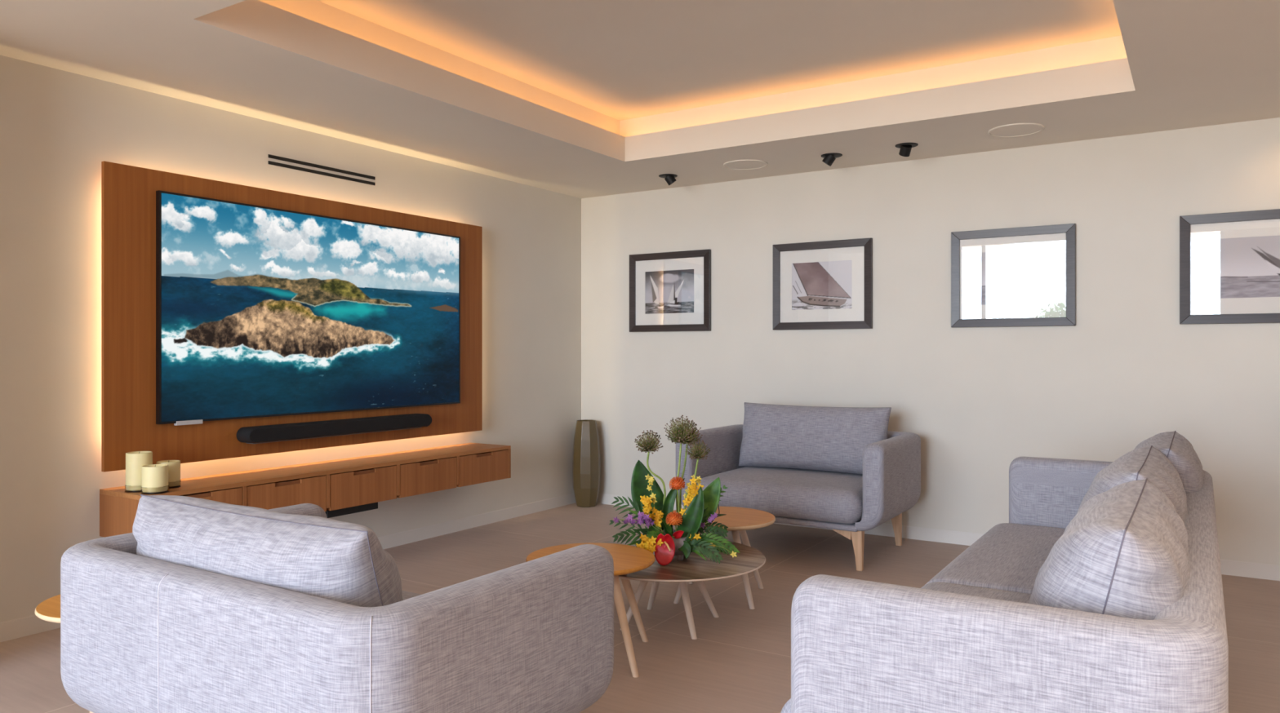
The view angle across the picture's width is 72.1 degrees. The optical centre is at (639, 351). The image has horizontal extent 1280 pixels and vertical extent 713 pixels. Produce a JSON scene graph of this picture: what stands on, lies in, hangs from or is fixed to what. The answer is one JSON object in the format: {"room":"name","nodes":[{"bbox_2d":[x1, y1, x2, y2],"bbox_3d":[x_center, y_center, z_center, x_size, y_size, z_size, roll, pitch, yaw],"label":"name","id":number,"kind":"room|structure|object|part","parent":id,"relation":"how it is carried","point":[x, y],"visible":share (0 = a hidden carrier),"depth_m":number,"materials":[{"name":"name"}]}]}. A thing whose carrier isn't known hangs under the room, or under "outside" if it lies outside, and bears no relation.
{"room":"living room","nodes":[
{"label":"living room","id":0,"kind":"room"},
{"bbox_2d":[0,55,581,622],"bbox_3d":[-3.638,-0.513,2.423,0.620,3.600,12.400,0,0,33],"label":"wall","id":1,"kind":"structure","parent":0,"point":[58,127],"depth_m":4.46,"materials":[{"name":"paint"}]},
{"bbox_2d":[0,493,575,642],"bbox_3d":[-1.808,1.244,5.492,0.006,0.086,4.844,0,0,33],"label":"baseboard","id":2,"kind":"structure","parent":1,"relation":"attached to","point":[33,624],"depth_m":6.08,"materials":[{"name":"paint"}]},
{"bbox_2d":[101,161,482,471],"bbox_3d":[-1.883,-0.167,5.310,0.075,1.483,2.616,0,0,33],"label":"backboard","id":3,"kind":"object","parent":1,"relation":"attached to","point":[128,193],"visible":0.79,"depth_m":4.43,"materials":[{"name":"brown wood"}]},
{"bbox_2d":[155,190,460,426],"bbox_3d":[-1.839,-0.213,5.277,0.034,1.179,2.112,0,0,33],"label":"television","id":4,"kind":"object","parent":3,"relation":"attached to","point":[261,311],"visible":1,"depth_m":5.04,"materials":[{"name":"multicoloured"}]},
{"bbox_2d":[236,413,431,444],"bbox_3d":[-1.782,0.458,5.292,0.115,0.090,1.335,0,0,33],"label":"soundbar","id":5,"kind":"object","parent":3,"relation":"attached to","point":[307,430],"visible":1,"depth_m":5.14,"materials":[{"name":"black fabric"}]},
{"bbox_2d":[99,443,511,537],"bbox_3d":[-1.760,0.778,5.219,0.380,0.227,2.562,0,0,33],"label":"console","id":6,"kind":"object","parent":1,"relation":"attached to","point":[343,483],"visible":0.84,"depth_m":5.01,"materials":[{"name":"brown wood"}]},
{"bbox_2d":[124,451,152,493],"bbox_3d":[-2.392,0.572,4.196,0.118,0.186,0.118,0,0,33],"label":"candle","id":7,"kind":"object","parent":6,"relation":"on","point":[135,460],"visible":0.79,"depth_m":4.15,"materials":[{"name":"beige wax"}]},
{"bbox_3d":[-2.392,0.649,4.196,0.118,0.031,0.118,0,0,33],"label":"glass","id":8,"kind":"part","parent":7,"relation":"part of","materials":[{"name":"white"}]},
{"bbox_2d":[141,464,168,494],"bbox_3d":[-2.286,0.600,4.141,0.116,0.130,0.116,0,0,33],"label":"candle","id":9,"kind":"object","parent":6,"relation":"on","point":[154,477],"visible":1,"depth_m":4.10,"materials":[{"name":"beige wax"}]},
{"bbox_3d":[-2.286,0.649,4.141,0.116,0.031,0.116,0,0,33],"label":"glass","id":10,"kind":"part","parent":9,"relation":"part of","materials":[{"name":"white"}]},
{"bbox_2d":[156,460,181,488],"bbox_3d":[-2.310,0.600,4.304,0.110,0.130,0.110,0,0,33],"label":"candle","id":11,"kind":"object","parent":6,"relation":"on","point":[174,466],"visible":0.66,"depth_m":4.28,"materials":[{"name":"beige wax"}]},
{"bbox_3d":[-2.310,0.649,4.304,0.110,0.031,0.110,0,0,33],"label":"glass","id":12,"kind":"part","parent":11,"relation":"part of","materials":[{"name":"white"}]},
{"bbox_3d":[-2.160,0.705,4.268,0.007,0.019,0.160,0,0,33],"label":"finger pull","id":13,"kind":"part","parent":6,"relation":"part of","materials":[{"name":"brown wood"}]},
{"bbox_3d":[-2.159,0.792,4.267,0.022,0.200,0.480,0,0,33],"label":"drawer","id":14,"kind":"part","parent":6,"relation":"part of","materials":[{"name":"brown wood"}]},
{"bbox_3d":[-1.886,0.792,4.696,0.022,0.200,0.480,0,0,33],"label":"drawer","id":15,"kind":"part","parent":6,"relation":"part of","materials":[{"name":"brown wood"}]},
{"bbox_3d":[-1.887,0.705,4.697,0.007,0.019,0.160,0,0,33],"label":"finger pull","id":16,"kind":"part","parent":6,"relation":"part of","materials":[{"name":"brown wood"}]},
{"bbox_2d":[324,502,377,518],"bbox_3d":[-1.762,0.913,5.141,0.260,0.043,0.360,0,0,33],"label":"media box","id":17,"kind":"object","parent":6,"relation":"attached to","point":[368,507],"visible":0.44,"depth_m":5.06,"materials":[{"name":"black plastic"}]},
{"bbox_3d":[-1.613,0.792,5.125,0.022,0.200,0.480,0,0,33],"label":"drawer","id":18,"kind":"part","parent":6,"relation":"part of","materials":[{"name":"brown wood"}]},
{"bbox_3d":[-1.614,0.705,5.125,0.007,0.019,0.160,0,0,33],"label":"finger pull","id":19,"kind":"part","parent":6,"relation":"part of","materials":[{"name":"brown wood"}]},
{"bbox_3d":[-1.339,0.792,5.553,0.022,0.200,0.480,0,0,33],"label":"drawer","id":20,"kind":"part","parent":6,"relation":"part of","materials":[{"name":"brown wood"}]},
{"bbox_3d":[-1.341,0.705,5.554,0.007,0.019,0.160,0,0,33],"label":"finger pull","id":21,"kind":"part","parent":6,"relation":"part of","materials":[{"name":"brown wood"}]},
{"bbox_3d":[-1.066,0.792,5.982,0.022,0.200,0.480,0,0,33],"label":"drawer","id":22,"kind":"part","parent":6,"relation":"part of","materials":[{"name":"brown wood"}]},
{"bbox_3d":[-1.067,0.705,5.983,0.007,0.019,0.160,0,0,33],"label":"finger pull","id":23,"kind":"part","parent":6,"relation":"part of","materials":[{"name":"brown wood"}]},
{"bbox_2d":[267,154,375,185],"bbox_3d":[-1.912,-1.096,5.331,0.003,0.056,0.768,0,0,33],"label":"air vent","id":24,"kind":"object","parent":1,"relation":"in","point":[269,156],"visible":1,"depth_m":5.30,"materials":[{"name":"black metal"}]},
{"bbox_2d":[0,0,1279,198],"bbox_3d":[-0.105,-1.788,0.170,8.600,0.950,12.000,0,0,33],"label":"ceiling","id":25,"kind":"structure","parent":0,"point":[580,99],"depth_m":4.64,"materials":[{"name":"paint"}]},
{"bbox_2d":[658,173,677,186],"bbox_3d":[0.210,-1.284,6.564,0.140,0.089,0.140,0,0,33],"label":"spotlight","id":26,"kind":"object","parent":25,"relation":"attached to","point":[669,179],"visible":1,"depth_m":6.54,"materials":[{"name":"black metal"}]},
{"bbox_2d":[723,160,768,169],"bbox_3d":[0.740,-1.309,6.164,0.310,0.008,0.310,0,0,33],"label":"ceiling speaker","id":27,"kind":"object","parent":25,"relation":"attached to","point":[737,164],"visible":1,"depth_m":6.14,"materials":[{"name":"paint"}]},
{"bbox_2d":[821,153,842,166],"bbox_3d":[1.282,-1.284,5.880,0.140,0.089,0.140,0,0,33],"label":"spotlight","id":28,"kind":"object","parent":25,"relation":"attached to","point":[828,159],"visible":1,"depth_m":5.86,"materials":[{"name":"black metal"}]},
{"bbox_2d":[895,142,918,156],"bbox_3d":[1.696,-1.284,5.590,0.140,0.089,0.140,0,0,33],"label":"spotlight","id":29,"kind":"object","parent":25,"relation":"attached to","point":[905,148],"visible":1,"depth_m":5.58,"materials":[{"name":"black metal"}]},
{"bbox_2d":[987,123,1044,137],"bbox_3d":[2.225,-1.309,5.201,0.310,0.008,0.310,0,0,33],"label":"ceiling speaker","id":30,"kind":"object","parent":25,"relation":"attached to","point":[1016,130],"visible":1,"depth_m":5.18,"materials":[{"name":"paint"}]},
{"bbox_2d":[0,502,1279,712],"bbox_3d":[-0.078,1.347,0.212,9.200,0.120,12.500,0,0,33],"label":"floor","id":31,"kind":"structure","parent":0,"point":[739,661],"depth_m":4.25,"materials":[{"name":"beige ceramic"}]},
{"bbox_2d":[34,594,93,712],"bbox_3d":[-1.837,1.077,3.089,0.480,0.420,0.480,0,0,33],"label":"round table","id":32,"kind":"object","parent":31,"relation":"on","point":[49,610],"visible":0.13,"depth_m":2.95,"materials":[{"name":"brown wood"}]},
{"bbox_2d":[60,503,613,712],"bbox_3d":[-0.926,0.936,2.684,1.460,0.702,1.002,0,0,33],"label":"loveseat","id":33,"kind":"object","parent":31,"relation":"on","point":[140,634],"visible":0.94,"depth_m":2.24,"materials":[{"name":"grey fabric"}]},
{"bbox_2d":[132,494,403,607],"bbox_3d":[-1.071,0.647,2.514,1.043,0.406,0.350,0,0,32],"label":"cushion","id":34,"kind":"object","parent":33,"relation":"on","point":[319,557],"visible":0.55,"depth_m":2.30,"materials":[{"name":"grey fabric"}]},
{"bbox_2d":[401,591,421,600],"bbox_3d":[-0.891,0.955,2.739,1.200,0.223,0.871,0,0,33],"label":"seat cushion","id":35,"kind":"object","parent":33,"relation":"on","point":[406,595],"depth_m":3.07,"materials":[{"name":"grey fabric"}]},
{"bbox_2d":[572,419,600,507],"bbox_3d":[-0.444,0.931,7.325,0.236,0.711,0.237,0,0,33],"label":"floor vase","id":36,"kind":"object","parent":31,"relation":"on","point":[586,465],"visible":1,"depth_m":7.24,"materials":[{"name":"brown ceramic"}]},
{"bbox_2d":[525,542,655,677],"bbox_3d":[-0.208,1.077,3.711,0.544,0.420,0.544,0,0,19],"label":"round table","id":37,"kind":"object","parent":31,"relation":"on","point":[627,559],"visible":0.45,"depth_m":3.69,"materials":[{"name":"brown wood"}]},
{"bbox_3d":[-0.065,1.095,3.541,0.040,0.383,0.183,0,0,-42],"label":"leg","id":38,"kind":"part","parent":37,"relation":"part of","materials":[{"name":"brown wood"}]},
{"bbox_3d":[-0.038,1.095,3.853,0.183,0.383,0.040,0,0,-42],"label":"leg","id":39,"kind":"part","parent":37,"relation":"part of","materials":[{"name":"brown wood"}]},
{"bbox_2d":[603,537,765,639],"bbox_3d":[0.145,1.127,4.162,0.892,0.320,0.892,0,0,33],"label":"round table","id":40,"kind":"object","parent":31,"relation":"on","point":[695,569],"visible":0.46,"depth_m":3.98,"materials":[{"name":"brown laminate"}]},
{"bbox_3d":[-0.007,1.141,4.095,0.182,0.291,0.039,0,0,-24],"label":"leg","id":41,"kind":"part","parent":40,"relation":"part of","materials":[{"name":"beige paint"}]},
{"bbox_3d":[0.079,1.141,4.314,0.039,0.291,0.182,0,0,-24],"label":"leg","id":42,"kind":"part","parent":40,"relation":"part of","materials":[{"name":"beige paint"}]},
{"bbox_2d":[608,415,740,565],"bbox_3d":[0.153,0.633,4.089,0.594,0.668,0.358,0,0,-6],"label":"flower arrangement","id":43,"kind":"object","parent":40,"relation":"on","point":[653,508],"visible":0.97,"depth_m":4.08,"materials":[{"name":"multicoloured plant"}]},
{"bbox_3d":[0.095,0.663,4.128,0.128,0.386,0.010,0,0,0],"label":"allium stem","id":44,"kind":"part","parent":43,"relation":"part of","materials":[{"name":"green plant"}]},
{"bbox_3d":[0.180,0.739,4.117,0.011,0.232,0.029,0,0,23],"label":"flower stem","id":45,"kind":"part","parent":43,"relation":"part of","materials":[{"name":"green plant"}]},
{"bbox_3d":[0.183,0.643,4.147,0.029,0.424,0.010,0,0,0],"label":"allium stem","id":46,"kind":"part","parent":43,"relation":"part of","materials":[{"name":"green plant"}]},
{"bbox_3d":[0.208,0.648,4.187,0.042,0.412,0.010,0,0,0],"label":"allium stem","id":47,"kind":"part","parent":43,"relation":"part of","materials":[{"name":"green plant"}]},
{"bbox_3d":[0.238,0.679,4.127,0.077,0.351,0.010,0,0,0],"label":"allium stem","id":48,"kind":"part","parent":43,"relation":"part of","materials":[{"name":"green plant"}]},
{"bbox_2d":[658,529,692,560],"bbox_3d":[0.171,0.911,4.127,0.208,0.112,0.208,0,0,33],"label":"flower","id":49,"kind":"object","parent":40,"relation":"on","point":[683,543],"depth_m":4.03,"materials":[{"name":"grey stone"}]},
{"bbox_3d":[0.212,1.141,4.009,0.039,0.291,0.182,0,0,-24],"label":"leg","id":50,"kind":"part","parent":40,"relation":"part of","materials":[{"name":"beige paint"}]},
{"bbox_3d":[0.298,1.141,4.228,0.182,0.291,0.039,0,0,-24],"label":"leg","id":51,"kind":"part","parent":40,"relation":"part of","materials":[{"name":"beige paint"}]},
{"bbox_2d":[673,506,775,609],"bbox_3d":[0.421,1.077,4.632,0.580,0.420,0.580,0,0,33],"label":"round table","id":52,"kind":"object","parent":31,"relation":"on","point":[737,520],"visible":0.47,"depth_m":4.51,"materials":[{"name":"brown wood"}]},
{"bbox_3d":[0.251,1.097,4.535,0.183,0.381,0.040,0,0,-28],"label":"leg","id":53,"kind":"part","parent":52,"relation":"part of","materials":[{"name":"beige paint"}]},
{"bbox_3d":[0.519,1.097,4.461,0.040,0.381,0.183,0,0,-28],"label":"leg","id":54,"kind":"part","parent":52,"relation":"part of","materials":[{"name":"beige paint"}]},
{"bbox_3d":[0.592,1.097,4.729,0.183,0.381,0.040,0,0,-28],"label":"leg","id":55,"kind":"part","parent":52,"relation":"part of","materials":[{"name":"beige paint"}]},
{"bbox_2d":[675,424,920,571],"bbox_3d":[1.046,0.911,5.769,1.380,0.752,0.995,0,0,33],"label":"armchair","id":56,"kind":"object","parent":31,"relation":"on","point":[850,505],"visible":0.73,"depth_m":5.36,"materials":[{"name":"grey fabric"}]},
{"bbox_2d":[693,466,862,524],"bbox_3d":[1.011,0.909,5.714,1.120,0.213,0.866,0,0,33],"label":"seat cushion","id":57,"kind":"object","parent":56,"relation":"on","point":[793,495],"depth_m":5.37,"materials":[{"name":"grey fabric"}]},
{"bbox_2d":[738,402,891,475],"bbox_3d":[1.156,0.585,5.933,1.053,0.443,0.286,0,0,33],"label":"cushion","id":58,"kind":"object","parent":56,"relation":"on","point":[829,439],"visible":0.91,"depth_m":5.83,"materials":[{"name":"grey fabric"}]},
{"bbox_3d":[1.281,1.165,5.178,0.071,0.245,0.061,0,0,33],"label":"leg","id":59,"kind":"part","parent":56,"relation":"part of","materials":[{"name":"brown wood"}]},
{"bbox_3d":[1.694,1.165,5.825,0.071,0.245,0.061,0,0,33],"label":"leg","id":60,"kind":"part","parent":56,"relation":"part of","materials":[{"name":"brown wood"}]},
{"bbox_2d":[780,456,1228,712],"bbox_3d":[1.370,0.894,2.906,0.902,0.786,2.760,0,0,33],"label":"sofa","id":61,"kind":"object","parent":31,"relation":"on","point":[969,640],"visible":0.74,"depth_m":1.78,"materials":[{"name":"grey fabric"}]},
{"bbox_2d":[924,523,1065,594],"bbox_3d":[1.652,0.904,3.468,0.773,0.223,1.249,0,0,33],"label":"seat cushion","id":62,"kind":"object","parent":61,"relation":"on","point":[1009,557],"depth_m":3.38,"materials":[{"name":"grey fabric"}]},
{"bbox_2d":[1028,478,1190,620],"bbox_3d":[1.121,0.573,2.104,0.339,0.446,0.827,0,0,33],"label":"cushion","id":63,"kind":"object","parent":61,"relation":"on","point":[1124,553],"visible":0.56,"depth_m":1.79,"materials":[{"name":"grey fabric"}]},
{"bbox_2d":[1077,445,1188,524],"bbox_3d":[1.560,0.565,2.809,0.333,0.461,0.830,0,0,30],"label":"cushion","id":64,"kind":"object","parent":61,"relation":"on","point":[1149,463],"visible":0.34,"depth_m":2.63,"materials":[{"name":"grey fabric"}]},
{"bbox_2d":[1134,431,1203,493],"bbox_3d":[2.033,0.569,3.479,0.336,0.454,0.829,0,0,32],"label":"cushion","id":65,"kind":"object","parent":61,"relation":"on","point":[1175,447],"visible":0.29,"depth_m":3.19,"materials":[{"name":"grey fabric"}]},
{"bbox_2d":[780,582,1031,712],"bbox_3d":[0.980,0.904,2.413,0.773,0.223,1.249,0,0,33],"label":"armrest","id":66,"kind":"object","parent":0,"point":[994,593],"depth_m":2.93,"materials":[{"name":"grey fabric"}]},
{"bbox_2d":[581,117,1279,565],"bbox_3d":[3.175,-0.513,5.313,8.600,3.600,0.200,0,0,33],"label":"wall","id":67,"kind":"structure","parent":0,"point":[977,400],"depth_m":5.82,"materials":[{"name":"paint"}]},
{"bbox_2d":[629,249,711,332],"bbox_3d":[0.233,-0.478,7.052,0.748,0.636,0.028,0,0,33],"label":"framed picture","id":68,"kind":"object","parent":67,"relation":"attached to","point":[669,291],"visible":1,"depth_m":7.05},
{"bbox_2d":[644,269,693,314],"bbox_3d":[0.236,-0.478,7.056,0.456,0.344,0.001,0,0,33],"label":"print","id":69,"kind":"object","parent":68,"relation":"attached to","point":[672,291],"depth_m":7.05},
{"bbox_2d":[773,238,872,330],"bbox_3d":[1.312,-0.478,6.364,0.748,0.636,0.028,0,0,33],"label":"framed picture","id":70,"kind":"object","parent":67,"relation":"attached to","point":[827,285],"visible":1,"depth_m":6.36},
{"bbox_2d":[791,260,852,310],"bbox_3d":[1.315,-0.478,6.368,0.456,0.344,0.001,0,0,33],"label":"print","id":71,"kind":"object","parent":70,"relation":"attached to","point":[828,285],"depth_m":6.36},
{"bbox_2d":[596,493,1279,581],"bbox_3d":[3.119,1.244,5.227,8.600,0.086,0.006,0,0,33],"label":"baseboard","id":72,"kind":"structure","parent":67,"relation":"attached to","point":[1235,568],"depth_m":5.88,"materials":[{"name":"paint"}]},
{"bbox_2d":[951,223,1075,327],"bbox_3d":[2.397,-0.478,5.672,0.748,0.636,0.028,0,0,33],"label":"framed picture","id":73,"kind":"object","parent":67,"relation":"attached to","point":[1024,276],"visible":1,"depth_m":5.66},
{"bbox_2d":[974,248,1049,305],"bbox_3d":[2.400,-0.478,5.676,0.456,0.344,0.001,0,0,33],"label":"print","id":74,"kind":"object","parent":73,"relation":"attached to","point":[1013,277],"depth_m":5.67},
{"bbox_2d":[1179,208,1279,324],"bbox_3d":[3.494,-0.478,4.973,0.748,0.636,0.028,0,0,33],"label":"framed picture","id":75,"kind":"object","parent":67,"relation":"attached to","point":[1229,263],"visible":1,"depth_m":5.04},
{"bbox_2d":[1208,235,1279,298],"bbox_3d":[3.496,-0.478,4.977,0.456,0.344,0.001,0,0,33],"label":"print","id":76,"kind":"object","parent":75,"relation":"attached to","point":[1240,267],"depth_m":5.01}
]}

